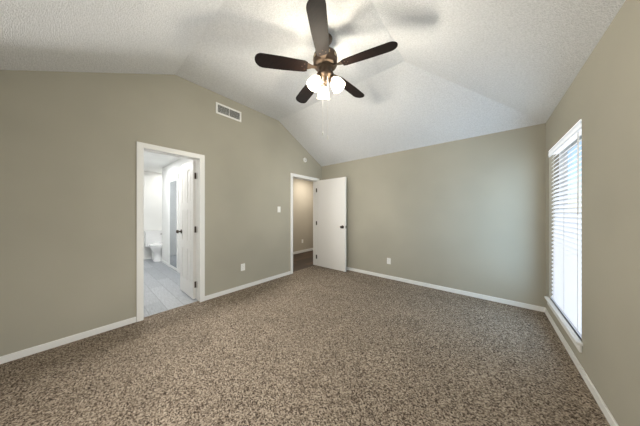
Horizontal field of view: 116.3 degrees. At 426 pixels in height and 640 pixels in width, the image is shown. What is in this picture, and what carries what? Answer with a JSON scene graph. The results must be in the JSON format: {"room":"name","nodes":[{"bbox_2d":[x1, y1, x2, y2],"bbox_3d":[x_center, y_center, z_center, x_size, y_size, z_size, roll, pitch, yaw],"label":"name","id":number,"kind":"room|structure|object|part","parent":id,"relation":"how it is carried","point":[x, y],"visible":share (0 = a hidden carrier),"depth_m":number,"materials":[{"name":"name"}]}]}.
{"room":"empty bedroom","nodes":[
{"label":"empty bedroom","id":0,"kind":"room"},
{"bbox_2d":[144,171,161,256],"bbox_3d":[-4.785,0.060,5.451,0.120,2.400,2.540,0,0,40],"label":"wall","id":1,"kind":"structure","parent":0,"point":[153,200],"depth_m":5.52,"materials":[{"name":"white paint"}]},
{"bbox_2d":[0,70,321,355],"bbox_3d":[-1.393,-0.270,3.271,0.120,3.060,4.320,0,0,40],"label":"wall","id":2,"kind":"structure","parent":0,"point":[68,140],"depth_m":2.11,"materials":[{"name":"beige paint"}]},
{"bbox_2d":[0,317,135,363],"bbox_3d":[-2.428,1.228,1.936,0.012,0.064,0.945,0,0,40],"label":"baseboard","id":3,"kind":"structure","parent":2,"relation":"attached to","point":[41,348],"depth_m":1.90,"materials":[{"name":"white wood"}]},
{"bbox_2d":[136,142,204,321],"bbox_3d":[-1.940,0.216,2.620,0.152,2.087,0.724,0,0,40],"label":"door frame","id":4,"kind":"structure","parent":2,"relation":"attached to","point":[141,147],"depth_m":2.49,"materials":[{"name":"white wood"}]},
{"bbox_2d":[176,160,195,298],"bbox_3d":[-2.040,0.241,3.073,0.640,2.014,0.183,0,0,40],"label":"door","id":5,"kind":"structure","parent":2,"relation":"in","point":[187,231],"depth_m":3.01,"materials":[{"name":"white paint"}]},
{"bbox_2d":[216,102,240,121],"bbox_3d":[-1.427,-1.580,3.129,0.010,0.165,0.400,0,0,40],"label":"air vent","id":6,"kind":"object","parent":2,"relation":"in","point":[226,111],"visible":1,"depth_m":3.12,"materials":[{"name":"white plastic"}]},
{"bbox_2d":[205,271,290,300],"bbox_3d":[-1.132,1.228,3.479,0.012,0.064,1.625,0,0,40],"label":"baseboard","id":7,"kind":"structure","parent":2,"relation":"attached to","point":[217,294],"depth_m":3.31,"materials":[{"name":"white wood"}]},
{"bbox_2d":[290,173,318,273],"bbox_3d":[-0.365,0.216,4.497,0.152,2.087,0.914,0,0,40],"label":"door frame","id":8,"kind":"structure","parent":2,"relation":"attached to","point":[302,177],"depth_m":4.54,"materials":[{"name":"white wood"}]},
{"bbox_2d":[316,177,345,271],"bbox_3d":[0.234,0.241,4.492,0.830,2.014,0.183,0,0,40],"label":"hall door","id":9,"kind":"structure","parent":2,"relation":"in","point":[331,223],"depth_m":4.45,"materials":[{"name":"white paint"}]},
{"bbox_2d":[144,259,197,316],"bbox_3d":[-3.276,1.285,4.185,4.060,0.050,2.540,0,0,40],"label":"floor","id":10,"kind":"structure","parent":0,"point":[163,291],"depth_m":3.23,"materials":[{"name":"grey tile"}]},
{"bbox_2d":[144,230,161,261],"bbox_3d":[-4.335,0.873,5.322,0.712,0.775,0.460,0,0,40],"label":"toilet","id":11,"kind":"object","parent":10,"relation":"on","point":[153,240],"visible":0.65,"depth_m":5.29,"materials":[{"name":"white ceramic"}]},
{"bbox_2d":[162,158,191,269],"bbox_3d":[-2.812,0.060,4.148,3.180,2.400,0.120,0,0,40],"label":"wall","id":12,"kind":"structure","parent":0,"point":[171,169],"depth_m":4.85,"materials":[{"name":"white paint"}]},
{"bbox_2d":[169,177,176,270],"bbox_3d":[-3.277,0.241,4.448,0.612,2.014,0.014,0,0,40],"label":"mirror door","id":13,"kind":"structure","parent":12,"relation":"in","point":[172,223],"depth_m":4.43,"materials":[{"name":"grey"}]},
{"bbox_2d":[168,174,178,272],"bbox_3d":[-3.277,0.214,4.448,0.744,2.092,0.018,0,0,40],"label":"trim","id":14,"kind":"structure","parent":12,"relation":"attached to","point":[173,177],"depth_m":4.23,"materials":[{"name":"white wood"}]},
{"bbox_2d":[293,178,312,251],"bbox_3d":[-0.833,0.060,6.117,0.120,2.400,3.240,0,0,40],"label":"wall","id":15,"kind":"structure","parent":0,"point":[303,209],"depth_m":6.35,"materials":[{"name":"beige paint"}]},
{"bbox_2d":[293,248,312,253],"bbox_3d":[-0.783,1.220,6.074,0.012,0.080,3.000,0,0,40],"label":"baseboard","id":16,"kind":"structure","parent":15,"relation":"attached to","point":[302,251],"depth_m":6.33,"materials":[{"name":"white wood"}]},
{"bbox_2d":[293,250,314,271],"bbox_3d":[-0.320,1.285,5.686,1.460,0.050,3.240,0,0,40],"label":"floor","id":17,"kind":"structure","parent":0,"point":[303,260],"depth_m":5.28,"materials":[{"name":"brown wood"}]},
{"bbox_2d":[0,265,609,425],"bbox_3d":[0.093,1.285,2.024,3.880,0.050,4.560,0,0,40],"label":"floor","id":18,"kind":"structure","parent":0,"point":[315,345],"depth_m":1.63,"materials":[{"name":"brown carpet"}]},
{"bbox_2d":[0,0,625,172],"bbox_3d":[-1.462,-1.530,3.329,7.940,0.780,4.560,0,0,40],"label":"ceiling","id":19,"kind":"structure","parent":0,"point":[444,71],"depth_m":1.97,"materials":[{"name":"white paint"}]},
{"bbox_2d":[255,0,397,139],"bbox_3d":[0.095,-1.271,2.085,1.336,1.058,1.301,0,0,40],"label":"fan","id":20,"kind":"object","parent":19,"relation":"hanging from","point":[325,60],"visible":1,"depth_m":1.95,"materials":[{"name":"brown wood"}]},
{"bbox_3d":[0.054,-1.301,2.032,0.377,0.148,0.374,0,0,40],"label":"lamp shade","id":21,"kind":"part","parent":20,"relation":"part of","materials":[{"name":"white glass"}]},
{"bbox_2d":[322,123,545,307],"bbox_3d":[1.497,0.060,3.744,3.940,2.400,0.120,0,0,40],"label":"wall","id":22,"kind":"structure","parent":0,"point":[468,214],"depth_m":3.11,"materials":[{"name":"beige paint"}]},
{"bbox_2d":[346,267,544,311],"bbox_3d":[1.447,1.228,3.700,3.680,0.064,0.012,0,0,40],"label":"baseboard","id":23,"kind":"structure","parent":22,"relation":"attached to","point":[508,302],"depth_m":3.10,"materials":[{"name":"white wood"}]},
{"bbox_2d":[546,0,639,425],"bbox_3d":[1.525,0.060,0.822,0.140,2.400,4.320,0,0,40],"label":"wall","id":24,"kind":"structure","parent":0,"point":[601,98],"depth_m":1.20,"materials":[{"name":"beige paint"}]},
{"bbox_2d":[544,296,582,352],"bbox_3d":[2.412,1.052,1.958,0.109,0.085,1.130,0,0,40],"label":"window sill","id":25,"kind":"structure","parent":24,"relation":"attached to","point":[571,332],"depth_m":1.81,"materials":[{"name":"white wood"}]},
{"bbox_2d":[549,119,581,338],"bbox_3d":[2.445,0.135,1.930,0.136,1.750,1.060,0,0,40],"label":"window blinds","id":26,"kind":"structure","parent":24,"relation":"in","point":[566,297],"depth_m":1.91,"materials":[{"name":"white plastic"}]},
{"bbox_2d":[544,308,618,425],"bbox_3d":[1.463,1.228,0.866,0.012,0.064,4.308,0,0,40],"label":"baseboard","id":27,"kind":"structure","parent":24,"relation":"attached to","point":[608,415],"depth_m":1.47,"materials":[{"name":"white wood"}]}
]}

